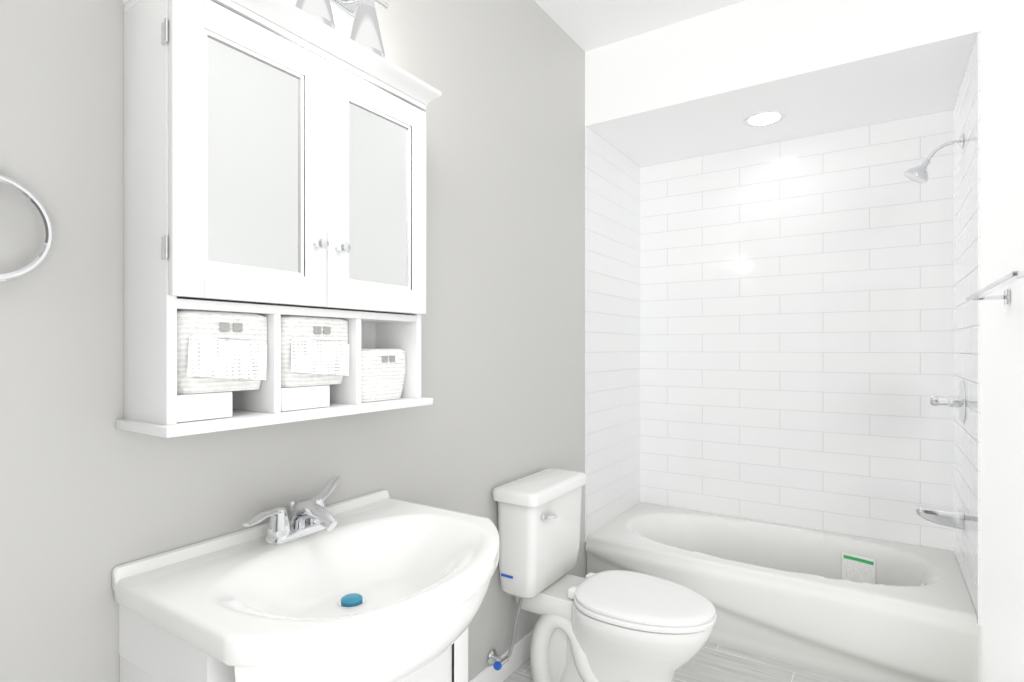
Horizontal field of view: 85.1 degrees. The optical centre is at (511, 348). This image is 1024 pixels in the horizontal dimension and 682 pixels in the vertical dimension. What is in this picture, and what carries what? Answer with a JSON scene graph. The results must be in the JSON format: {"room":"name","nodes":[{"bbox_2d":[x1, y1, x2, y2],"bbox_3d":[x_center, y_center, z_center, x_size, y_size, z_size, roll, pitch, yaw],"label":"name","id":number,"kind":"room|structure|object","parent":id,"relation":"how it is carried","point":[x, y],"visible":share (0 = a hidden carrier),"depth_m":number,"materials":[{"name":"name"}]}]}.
{"room":"bathroom","nodes":[
{"label":"bathroom","id":0,"kind":"room"},
{"bbox_2d":[0,0,586,681],"bbox_3d":[-0.409,-0.095,1.698,0.100,2.770,4.390,0,0,33],"label":"wall","id":1,"kind":"structure","parent":0,"point":[90,496],"depth_m":1.33,"materials":[{"name":"grey paint"}]},
{"bbox_2d":[0,174,53,281],"bbox_3d":[-0.850,-0.206,0.893,0.042,0.203,0.180,0,0,33],"label":"ring","id":2,"kind":"object","parent":1,"relation":"attached to","point":[37,261],"visible":0.98,"depth_m":0.94,"materials":[{"name":"silver metal"}]},
{"bbox_2d":[116,0,441,437],"bbox_3d":[-0.479,-0.276,1.296,0.220,0.861,0.716,0,0,33],"label":"upper cabinet","id":3,"kind":"object","parent":1,"relation":"attached to","point":[274,161],"visible":0.88,"depth_m":1.14,"materials":[{"name":"white wood"}]},
{"bbox_2d":[177,310,266,422],"bbox_3d":[-0.608,0.032,1.125,0.159,0.206,0.190,0,0,33],"label":"basket","id":4,"kind":"object","parent":3,"relation":"in","point":[220,355],"visible":0.62,"depth_m":1.07,"materials":[{"name":"wicker"}]},
{"bbox_2d":[281,316,348,410],"bbox_3d":[-0.491,0.032,1.303,0.159,0.206,0.190,0,0,33],"label":"basket","id":5,"kind":"object","parent":3,"relation":"in","point":[314,358],"visible":0.75,"depth_m":1.25,"materials":[{"name":"wicker"}]},
{"bbox_2d":[361,349,405,401],"bbox_3d":[-0.378,0.069,1.484,0.135,0.134,0.172,0,0,33],"label":"basket","id":6,"kind":"object","parent":3,"relation":"in","point":[382,374],"visible":0.69,"depth_m":1.44,"materials":[{"name":"wicker"}]},
{"bbox_2d":[295,0,387,58],"bbox_3d":[-0.493,-0.879,1.329,0.162,0.241,0.540,0,0,33],"label":"sconce","id":7,"kind":"object","parent":1,"relation":"attached to","point":[365,29],"visible":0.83,"depth_m":1.41,"materials":[{"name":"silver metal"}]},
{"bbox_2d":[469,630,532,681],"bbox_3d":[-0.001,1.240,2.215,0.014,0.100,1.358,0,0,33],"label":"baseboard","id":8,"kind":"structure","parent":1,"relation":"attached to","point":[519,656],"depth_m":2.18,"materials":[{"name":"white wood"}]},
{"bbox_2d":[585,126,639,542],"bbox_3d":[0.578,-0.070,3.102,0.008,2.080,0.760,0,0,33],"label":"tile","id":9,"kind":"structure","parent":1,"relation":"attached to","point":[612,328],"depth_m":3.04,"materials":[{"name":"white tile"}]},
{"bbox_2d":[534,0,745,51],"bbox_3d":[0.270,-1.530,1.252,1.724,0.100,4.390,0,0,33],"label":"ceiling","id":10,"kind":"structure","parent":0,"point":[586,25],"depth_m":2.48,"materials":[{"name":"white paint"}]},
{"bbox_2d":[503,641,850,681],"bbox_3d":[0.270,1.340,1.252,1.724,0.100,4.390,0,0,33],"label":"floor","id":11,"kind":"structure","parent":0,"point":[711,662],"depth_m":2.23,"materials":[{"name":"tile"}]},
{"bbox_2d":[112,476,498,681],"bbox_3d":[-0.321,0.810,1.220,0.567,0.959,0.746,0,0,33],"label":"bathroom vanity","id":12,"kind":"object","parent":11,"relation":"on","point":[380,586],"visible":1,"depth_m":1.08,"materials":[{"name":"white ceramic"}]},
{"bbox_2d":[488,468,716,681],"bbox_3d":[0.350,0.909,2.056,0.768,0.772,0.477,0,0,33],"label":"toilet","id":13,"kind":"object","parent":11,"relation":"on","point":[617,626],"visible":0.98,"depth_m":2.04,"materials":[{"name":"ceramic"}]},
{"bbox_2d":[585,502,977,681],"bbox_3d":[1.203,1.115,2.674,1.504,0.350,0.770,0,0,33],"label":"bathtub","id":14,"kind":"object","parent":11,"relation":"on","point":[852,608],"visible":0.94,"depth_m":2.35,"materials":[{"name":"ceramic"}]},
{"bbox_2d":[585,0,980,166],"bbox_3d":[1.211,-1.295,2.686,1.524,0.370,0.760,0,0,33],"label":"ceiling","id":15,"kind":"structure","parent":0,"point":[705,83],"depth_m":2.44,"materials":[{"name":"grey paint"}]},
{"bbox_2d":[744,110,784,126],"bbox_3d":[1.218,-1.107,2.693,0.184,0.006,0.184,0,0,33],"label":"recessed light","id":16,"kind":"object","parent":15,"relation":"in","point":[764,118],"visible":1,"depth_m":2.68,"materials":[{"name":"white"}]},
{"bbox_2d":[977,0,1023,681],"bbox_3d":[0.949,-0.095,0.807,0.100,2.770,4.390,0,0,33],"label":"wall","id":17,"kind":"structure","parent":0,"point":[1001,643],"depth_m":1.61,"materials":[{"name":"white paint"}]},
{"bbox_2d":[954,31,980,624],"bbox_3d":[1.845,-0.070,2.270,0.008,2.080,0.760,0,0,33],"label":"tile","id":18,"kind":"structure","parent":17,"relation":"attached to","point":[967,314],"depth_m":2.15,"materials":[{"name":"white tile"}]},
{"bbox_2d":[904,134,963,182],"bbox_3d":[1.769,-0.790,2.344,0.200,0.180,0.094,0,0,33],"label":"shower head","id":19,"kind":"object","parent":18,"relation":"attached to","point":[918,174],"visible":1,"depth_m":2.34},
{"bbox_2d":[916,505,963,529],"bbox_3d":[1.787,0.705,2.332,0.156,0.070,0.064,0,0,33],"label":"tub spout","id":20,"kind":"object","parent":18,"relation":"attached to","point":[952,518],"visible":1,"depth_m":2.30,"materials":[{"name":"silver metal"}]},
{"bbox_2d":[930,380,965,422],"bbox_3d":[1.806,0.220,2.319,0.110,0.176,0.176,0,0,33],"label":"shower valve","id":21,"kind":"object","parent":18,"relation":"attached to","point":[958,401],"visible":1,"depth_m":2.29,"materials":[{"name":"silver metal"}]},
{"bbox_2d":[966,270,1023,305],"bbox_3d":[1.157,-0.140,1.298,0.088,0.044,0.660,0,0,33],"label":"towel rail","id":22,"kind":"object","parent":17,"relation":"attached to","point":[998,284],"visible":1,"depth_m":1.32,"materials":[{"name":"silver metal"}]},
{"bbox_3d":[1.447,-0.095,3.045,1.524,2.770,0.100,0,0,33],"label":"wall","id":23,"kind":"structure","parent":0,"visible":0},
{"bbox_2d":[640,109,953,551],"bbox_3d":[1.418,-0.070,3.000,1.508,2.080,0.008,0,0,33],"label":"tile","id":24,"kind":"structure","parent":23,"relation":"attached to","point":[797,332],"depth_m":2.92,"materials":[{"name":"white tile"}]}
]}

